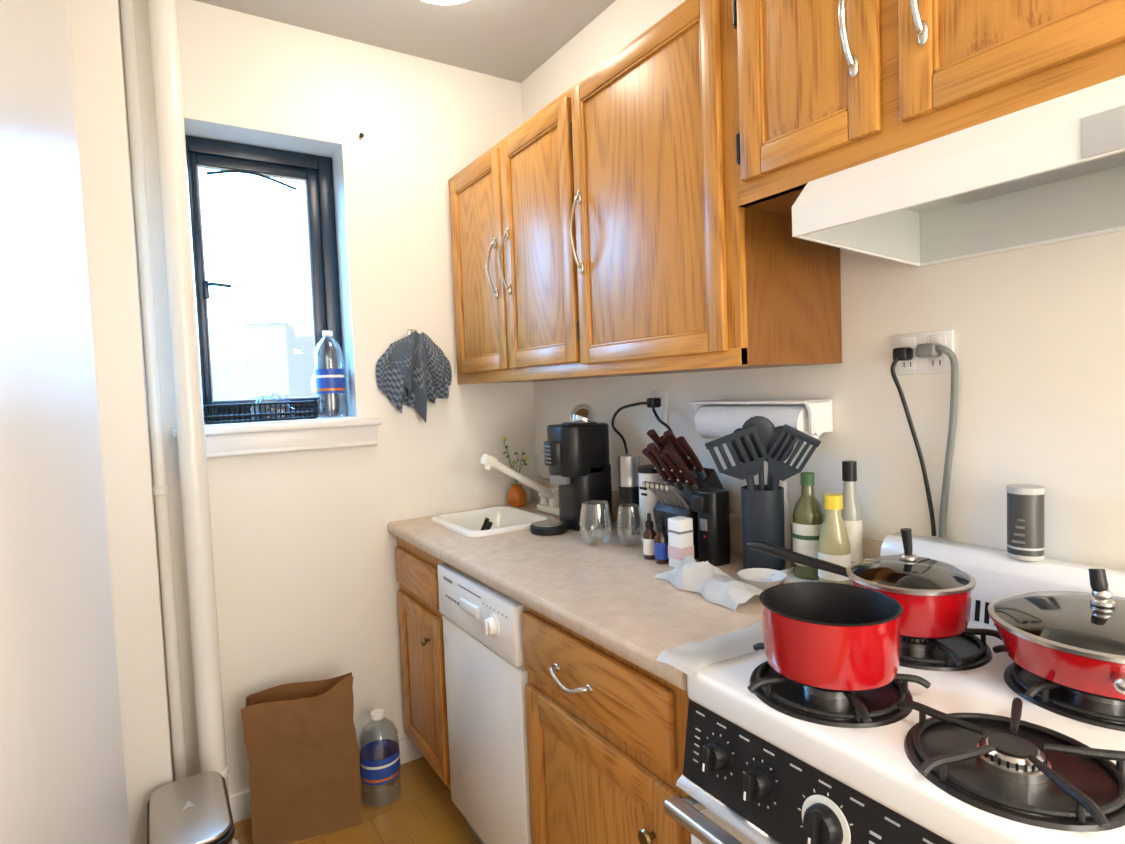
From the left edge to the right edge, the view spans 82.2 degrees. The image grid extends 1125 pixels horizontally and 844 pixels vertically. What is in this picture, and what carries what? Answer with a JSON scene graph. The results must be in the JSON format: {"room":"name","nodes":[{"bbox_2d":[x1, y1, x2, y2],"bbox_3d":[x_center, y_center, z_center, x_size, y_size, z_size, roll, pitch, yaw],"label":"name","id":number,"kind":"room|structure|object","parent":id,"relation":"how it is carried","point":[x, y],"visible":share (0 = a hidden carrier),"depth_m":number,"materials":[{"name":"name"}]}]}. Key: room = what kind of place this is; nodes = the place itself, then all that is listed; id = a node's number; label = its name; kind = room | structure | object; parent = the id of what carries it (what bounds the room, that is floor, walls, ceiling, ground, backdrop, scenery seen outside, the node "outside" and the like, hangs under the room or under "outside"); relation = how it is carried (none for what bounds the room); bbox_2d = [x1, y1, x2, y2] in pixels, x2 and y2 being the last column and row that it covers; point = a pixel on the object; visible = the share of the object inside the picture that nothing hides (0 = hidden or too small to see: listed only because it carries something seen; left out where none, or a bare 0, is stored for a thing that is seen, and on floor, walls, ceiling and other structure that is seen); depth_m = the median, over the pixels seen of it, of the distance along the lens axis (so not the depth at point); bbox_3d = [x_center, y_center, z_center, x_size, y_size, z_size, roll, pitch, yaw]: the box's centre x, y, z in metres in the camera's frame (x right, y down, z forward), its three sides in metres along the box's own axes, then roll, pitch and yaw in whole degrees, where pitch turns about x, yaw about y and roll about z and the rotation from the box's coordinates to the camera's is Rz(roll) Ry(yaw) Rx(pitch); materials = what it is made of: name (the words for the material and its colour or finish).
{"room":"kitchen","nodes":[
{"label":"kitchen","id":0,"kind":"room"},
{"bbox_2d":[0,0,173,843],"bbox_3d":[-0.319,0.067,0.172,0.338,2.620,4.030,-4,3,-32],"label":"wall","id":1,"kind":"structure","parent":0,"point":[85,741],"depth_m":0.80,"materials":[{"name":"paint"}]},
{"bbox_2d":[118,0,536,795],"bbox_3d":[-0.907,-0.022,2.351,1.692,2.620,0.280,-4,3,-32],"label":"wall","id":2,"kind":"structure","parent":0,"point":[307,587],"depth_m":2.28,"materials":[{"name":"beige paint"}]},
{"bbox_2d":[203,400,316,423],"bbox_3d":[-1.022,-0.035,2.183,0.338,0.063,0.108,-4,3,-32],"label":"wire basket","id":3,"kind":"object","parent":2,"relation":"on","point":[309,412],"visible":0.99,"depth_m":2.15,"materials":[{"name":"black metal"}]},
{"bbox_2d":[185,135,345,420],"bbox_3d":[-1.043,-0.483,2.281,0.480,0.949,0.131,-4,3,-32],"label":"window","id":4,"kind":"structure","parent":2,"relation":"in","point":[316,172],"depth_m":2.32,"materials":[{"name":"black metal"}]},
{"bbox_2d":[173,418,381,457],"bbox_3d":[-0.922,0.051,2.148,0.640,0.095,0.050,-4,3,-32],"label":"window sill","id":5,"kind":"structure","parent":2,"relation":"attached to","point":[222,441],"depth_m":2.15,"materials":[{"name":"white paint"}]},
{"bbox_2d":[229,737,422,822],"bbox_3d":[-0.866,1.249,2.237,0.790,0.090,0.014,-4,3,-32],"label":"baseboard","id":6,"kind":"structure","parent":2,"relation":"attached to","point":[240,806],"depth_m":2.12,"materials":[{"name":"white paint"}]},
{"bbox_2d":[314,331,346,417],"bbox_3d":[-0.834,-0.171,2.311,0.101,0.310,0.101,-4,3,-32],"label":"water bottle","id":7,"kind":"object","parent":2,"relation":"on","point":[327,381],"visible":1,"depth_m":2.27,"materials":[{"name":"plastic"}]},
{"bbox_3d":[-0.549,-0.322,2.378,0.030,0.043,0.046,-4,3,-32],"label":"wall hook","id":8,"kind":"object","parent":2,"relation":"attached to","visible":0},
{"bbox_2d":[376,331,451,422],"bbox_3d":[-0.524,-0.162,2.357,0.290,0.336,0.098,-4,3,-31],"label":"dish towel","id":9,"kind":"object","parent":8,"relation":"hanging from","point":[413,370],"visible":1,"depth_m":2.34,"materials":[{"name":"fabric"}]},
{"bbox_2d":[233,757,479,843],"bbox_3d":[0.333,1.375,0.742,1.892,0.100,4.430,-4,3,-32],"label":"floor","id":10,"kind":"structure","parent":0,"point":[424,811],"depth_m":2.10,"materials":[{"name":"tile"}]},
{"bbox_2d":[119,0,187,780],"bbox_3d":[-1.219,0.011,1.934,0.044,2.620,0.044,-4,3,-32],"label":"riser pipe","id":11,"kind":"object","parent":10,"relation":"on","point":[127,15],"visible":0.91,"depth_m":1.92,"materials":[{"name":"white metal"}]},
{"bbox_2d":[147,771,234,843],"bbox_3d":[-0.934,1.152,1.632,0.182,0.351,0.360,-4,3,-32],"label":"step trash can","id":12,"kind":"object","parent":10,"relation":"on","point":[196,809],"visible":1,"depth_m":1.61,"materials":[{"name":"silver metal"}]},
{"bbox_2d":[147,0,238,843],"bbox_3d":[-1.096,0.008,1.899,0.110,2.620,0.110,-4,3,-32],"label":"pipe","id":13,"kind":"object","parent":10,"relation":"on","point":[162,14],"visible":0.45,"depth_m":1.87,"materials":[{"name":"white metal"}]},
{"bbox_2d":[241,672,361,843],"bbox_3d":[-0.829,1.053,2.069,0.333,0.495,0.169,-3,3,-20],"label":"paper bag","id":14,"kind":"object","parent":10,"relation":"on","point":[300,739],"visible":1,"depth_m":2.00,"materials":[{"name":"brown paper"}]},
{"bbox_2d":[359,709,400,805],"bbox_3d":[-0.625,1.137,2.201,0.134,0.300,0.134,-4,3,-32],"label":"water jug","id":15,"kind":"object","parent":10,"relation":"on","point":[379,759],"visible":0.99,"depth_m":2.17,"materials":[{"name":"plastic"}]},
{"bbox_2d":[395,537,450,790],"bbox_3d":[-0.240,0.827,2.360,0.654,0.874,0.455,-4,3,-32],"label":"base cabinet","id":16,"kind":"object","parent":10,"relation":"on","point":[420,617],"visible":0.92,"depth_m":2.17,"materials":[{"name":"brown wood"}]},
{"bbox_2d":[437,563,531,843],"bbox_3d":[0.015,0.844,1.948,0.651,0.862,0.498,-4,3,-32],"label":"dishwasher","id":17,"kind":"object","parent":10,"relation":"on","point":[486,676],"visible":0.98,"depth_m":1.75,"materials":[{"name":"white plastic"}]},
{"bbox_2d":[522,605,690,843],"bbox_3d":[0.314,0.850,1.487,0.659,0.874,0.586,-4,3,-32],"label":"base cabinet","id":18,"kind":"object","parent":10,"relation":"on","point":[606,734],"visible":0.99,"depth_m":1.31,"materials":[{"name":"brown wood"}]},
{"bbox_2d":[387,477,882,689],"bbox_3d":[0.043,0.334,1.875,0.638,0.140,1.556,-4,3,-32],"label":"countertop","id":19,"kind":"structure","parent":18,"relation":"on","point":[606,592],"depth_m":1.54,"materials":[{"name":"laminate"}]},
{"bbox_2d":[430,506,555,536],"bbox_3d":[-0.250,0.411,2.306,0.342,0.169,0.399,-4,3,-32],"label":"sink","id":20,"kind":"object","parent":19,"relation":"in","point":[488,521],"visible":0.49,"depth_m":2.41,"materials":[{"name":"ceramic"}]},
{"bbox_2d":[501,436,527,506],"bbox_3d":[-0.187,0.195,2.585,0.080,0.285,0.092,-1,3,17],"label":"vase","id":21,"kind":"object","parent":19,"relation":"on","point":[516,496],"visible":0.93,"depth_m":2.56,"materials":[{"name":"orange ceramic"}]},
{"bbox_2d":[481,454,558,515],"bbox_3d":[-0.147,0.224,2.344,0.343,0.249,0.200,-4,3,-32],"label":"kitchen faucet","id":22,"kind":"object","parent":19,"relation":"on","point":[551,507],"visible":0.82,"depth_m":2.35,"materials":[{"name":"beige plastic"}]},
{"bbox_2d":[530,404,612,535],"bbox_3d":[0.018,0.148,2.127,0.280,0.411,0.160,-4,3,-32],"label":"coffee maker","id":23,"kind":"object","parent":19,"relation":"on","point":[576,453],"visible":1,"depth_m":2.08,"materials":[{"name":"black plastic"}]},
{"bbox_2d":[579,502,612,545],"bbox_3d":[0.099,0.299,1.904,0.100,0.125,0.100,-4,3,-32],"label":"wine glass","id":24,"kind":"object","parent":19,"relation":"on","point":[608,502],"visible":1,"depth_m":1.90,"materials":[{"name":"clear glass"}]},
{"bbox_2d":[617,454,640,534],"bbox_3d":[0.214,0.225,2.041,0.090,0.250,0.090,-4,3,-32],"label":"pepper grinder","id":25,"kind":"object","parent":19,"relation":"on","point":[628,464],"visible":0.8,"depth_m":2.01,"materials":[{"name":"silver plastic"}]},
{"bbox_2d":[611,398,672,453],"bbox_3d":[0.266,0.131,2.006,0.085,0.410,0.244,-5,4,-41],"label":"cord","id":26,"kind":"object","parent":19,"relation":"on","point":[652,403],"visible":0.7,"depth_m":2.00,"materials":[{"name":"black plastic"}]},
{"bbox_2d":[643,513,655,559],"bbox_3d":[0.234,0.304,1.729,0.037,0.123,0.037,-4,3,-32],"label":"dropper bottle","id":27,"kind":"object","parent":19,"relation":"on","point":[649,534],"visible":0.92,"depth_m":1.72,"materials":[{"name":"brown glass"}]},
{"bbox_2d":[638,464,661,541],"bbox_3d":[0.263,0.240,1.914,0.072,0.230,0.072,-4,3,-32],"label":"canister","id":28,"kind":"object","parent":19,"relation":"on","point":[648,499],"visible":0.59,"depth_m":1.88,"materials":[{"name":"white plastic"}]},
{"bbox_2d":[654,516,668,563],"bbox_3d":[0.258,0.306,1.682,0.037,0.123,0.037,-4,3,-32],"label":"dropper bottle","id":29,"kind":"object","parent":19,"relation":"on","point":[661,539],"visible":0.96,"depth_m":1.67,"materials":[{"name":"blue glass"}]},
{"bbox_2d":[667,516,693,567],"bbox_3d":[0.300,0.306,1.638,0.046,0.124,0.046,-4,3,-32],"label":"box","id":30,"kind":"object","parent":19,"relation":"on","point":[680,531],"visible":0.74,"depth_m":1.62,"materials":[{"name":"white cardboard"}]},
{"bbox_2d":[641,429,723,558],"bbox_3d":[0.327,0.189,1.764,0.214,0.343,0.137,-4,3,-32],"label":"knife block","id":31,"kind":"object","parent":19,"relation":"on","point":[675,461],"visible":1,"depth_m":1.72,"materials":[{"name":"wood"}]},
{"bbox_2d":[654,555,762,610],"bbox_3d":[0.338,0.344,1.438,0.128,0.058,0.305,-4,3,-26],"label":"crumpled napkin","id":32,"kind":"object","parent":19,"relation":"on","point":[717,587],"visible":0.92,"depth_m":1.43,"materials":[{"name":"white paper"}]},
{"bbox_2d":[656,620,763,677],"bbox_3d":[0.310,0.387,1.131,0.300,0.017,0.097,-4,3,-32],"label":"paper strip","id":33,"kind":"object","parent":19,"relation":"on","point":[687,658],"visible":0.66,"depth_m":1.09,"materials":[{"name":"paper"}]},
{"bbox_2d":[691,488,730,565],"bbox_3d":[0.379,0.270,1.651,0.095,0.189,0.065,-4,3,-32],"label":"can opener","id":34,"kind":"object","parent":19,"relation":"on","point":[711,505],"visible":0.96,"depth_m":1.63,"materials":[{"name":"black plastic"}]},
{"bbox_2d":[737,568,785,590],"bbox_3d":[0.449,0.358,1.453,0.106,0.028,0.106,-4,3,-32],"label":"bowl","id":35,"kind":"object","parent":19,"relation":"on","point":[760,578],"visible":0.77,"depth_m":1.48,"materials":[{"name":"white ceramic"}]},
{"bbox_2d":[705,416,820,570],"bbox_3d":[0.480,0.174,1.532,0.255,0.383,0.124,-1,3,23],"label":"utensil holder","id":36,"kind":"object","parent":19,"relation":"on","point":[758,441],"visible":0.94,"depth_m":1.50,"materials":[{"name":"plastic"}]},
{"bbox_2d":[779,480,790,568],"bbox_3d":[0.545,0.252,1.595,0.036,0.217,0.036,-4,3,-32],"label":"soap bottle","id":37,"kind":"object","parent":19,"relation":"on","point":[787,525],"visible":0.42,"depth_m":1.58,"materials":[{"name":"white plastic"}]},
{"bbox_2d":[771,567,817,584],"bbox_3d":[0.584,0.356,1.440,0.153,0.022,0.184,-4,3,-32],"label":"serving tray","id":38,"kind":"object","parent":19,"relation":"on","point":[790,577],"visible":0.1,"depth_m":1.46,"materials":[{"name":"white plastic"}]},
{"bbox_2d":[792,472,823,579],"bbox_3d":[0.565,0.234,1.482,0.069,0.240,0.069,-4,3,-32],"label":"olive oil bottle","id":39,"kind":"object","parent":38,"relation":"on","point":[808,515],"visible":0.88,"depth_m":1.46,"materials":[{"name":"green glass"}]},
{"bbox_2d":[818,493,850,584],"bbox_3d":[0.591,0.257,1.404,0.067,0.202,0.067,-4,3,-32],"label":"oil bottle","id":40,"kind":"object","parent":38,"relation":"on","point":[834,546],"visible":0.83,"depth_m":1.38,"materials":[{"name":"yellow glass"}]},
{"bbox_2d":[841,460,862,563],"bbox_3d":[0.638,0.219,1.429,0.049,0.270,0.049,-4,3,-32],"label":"vinegar bottle","id":41,"kind":"object","parent":38,"relation":"on","point":[851,512],"visible":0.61,"depth_m":1.41,"materials":[{"name":"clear glass"}]},
{"bbox_2d":[663,532,1124,843],"bbox_3d":[0.616,0.779,0.965,0.698,1.045,0.600,-4,3,-32],"label":"gas stove","id":42,"kind":"object","parent":10,"relation":"on","point":[965,744],"visible":0.67,"depth_m":0.86,"materials":[{"name":"white metal"}]},
{"bbox_2d":[759,582,902,691],"bbox_3d":[0.392,0.312,0.949,0.194,0.099,0.194,-4,3,-32],"label":"saucepan","id":43,"kind":"object","parent":42,"relation":"on","point":[836,637],"visible":1,"depth_m":0.89,"materials":[{"name":"red metal"}]},
{"bbox_2d":[747,528,975,639],"bbox_3d":[0.537,0.262,1.197,0.196,0.163,0.410,-4,3,-32],"label":"saucepan","id":44,"kind":"object","parent":42,"relation":"on","point":[934,596],"visible":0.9,"depth_m":1.04,"materials":[{"name":"red metal"}]},
{"bbox_2d":[1006,484,1044,560],"bbox_3d":[0.816,0.176,1.136,0.056,0.126,0.055,-4,3,-32],"label":"canister","id":45,"kind":"object","parent":42,"relation":"on","point":[1025,502],"visible":1,"depth_m":1.11,"materials":[{"name":"grey plastic"}]},
{"bbox_2d":[988,569,1124,701],"bbox_3d":[0.802,0.279,0.836,0.277,0.145,0.436,-4,3,-32],"label":"saute pan","id":46,"kind":"object","parent":42,"relation":"on","point":[1072,640],"visible":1,"depth_m":0.87,"materials":[{"name":"red metal"}]},
{"bbox_2d":[194,0,615,82],"bbox_3d":[0.230,-1.339,0.603,1.892,0.100,4.430,-4,3,-32],"label":"ceiling","id":47,"kind":"structure","parent":0,"point":[510,40],"depth_m":2.18,"materials":[{"name":"paint"}]},
{"bbox_2d":[423,0,467,4],"bbox_3d":[-0.343,-1.275,1.817,0.350,0.108,0.350,-4,3,-32],"label":"ceiling lamp","id":48,"kind":"object","parent":47,"relation":"attached to","point":[445,2],"depth_m":1.91,"materials":[{"name":"white"}]},
{"bbox_2d":[521,0,1124,569],"bbox_3d":[0.981,-0.033,1.146,0.200,2.620,4.280,-4,3,-32],"label":"wall","id":49,"kind":"structure","parent":0,"point":[1039,331],"depth_m":1.28,"materials":[{"name":"beige paint"}]},
{"bbox_2d":[448,0,841,384],"bbox_3d":[0.080,-0.526,1.953,0.392,0.779,1.425,-4,3,-32],"label":"upper cabinet","id":50,"kind":"object","parent":49,"relation":"attached to","point":[607,234],"visible":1,"depth_m":1.52,"materials":[{"name":"brown wood"}]},
{"bbox_2d":[651,391,668,425],"bbox_3d":[0.303,-0.041,2.016,0.009,0.110,0.075,-4,3,-32],"label":"wall outlet","id":51,"kind":"object","parent":49,"relation":"attached to","point":[662,411],"visible":0.64,"depth_m":2.00,"materials":[{"name":"white plastic"}]},
{"bbox_2d":[689,399,832,443],"bbox_3d":[0.490,-0.003,1.638,0.100,0.104,0.377,-4,3,-32],"label":"paper towel holder","id":52,"kind":"object","parent":49,"relation":"attached to","point":[714,419],"visible":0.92,"depth_m":1.57,"materials":[{"name":"white plastic"}]},
{"bbox_2d":[890,347,935,535],"bbox_3d":[0.720,0.039,1.323,0.040,0.386,0.076,-4,3,-32],"label":"power cord","id":53,"kind":"object","parent":49,"relation":"attached to","point":[903,353],"visible":1,"depth_m":1.32,"materials":[{"name":"plastic"}]},
{"bbox_2d":[893,330,953,374],"bbox_3d":[0.737,-0.141,1.322,0.010,0.085,0.122,-4,3,-32],"label":"wall outlet","id":54,"kind":"object","parent":49,"relation":"attached to","point":[941,364],"visible":0.73,"depth_m":1.32,"materials":[{"name":"white plastic"}]},
{"bbox_2d":[733,0,1124,215],"bbox_3d":[0.793,-0.653,0.816,0.392,0.463,1.252,-4,3,-32],"label":"upper cabinet","id":55,"kind":"object","parent":49,"relation":"attached to","point":[823,88],"visible":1,"depth_m":1.01,"materials":[{"name":"brown wood"}]},
{"bbox_2d":[792,75,1124,266],"bbox_3d":[0.723,-0.358,0.941,0.407,0.122,0.625,-4,3,-32],"label":"range hood","id":56,"kind":"object","parent":55,"relation":"attached to","point":[1051,171],"visible":1,"depth_m":1.03,"materials":[{"name":"white metal"}]},
{"bbox_2d":[916,343,958,537],"bbox_3d":[0.748,0.038,1.284,0.037,0.390,0.070,-4,3,-32],"label":"power cord","id":57,"kind":"object","parent":49,"relation":"attached to","point":[928,350],"visible":1,"depth_m":1.27,"materials":[{"name":"plastic"}]}
]}

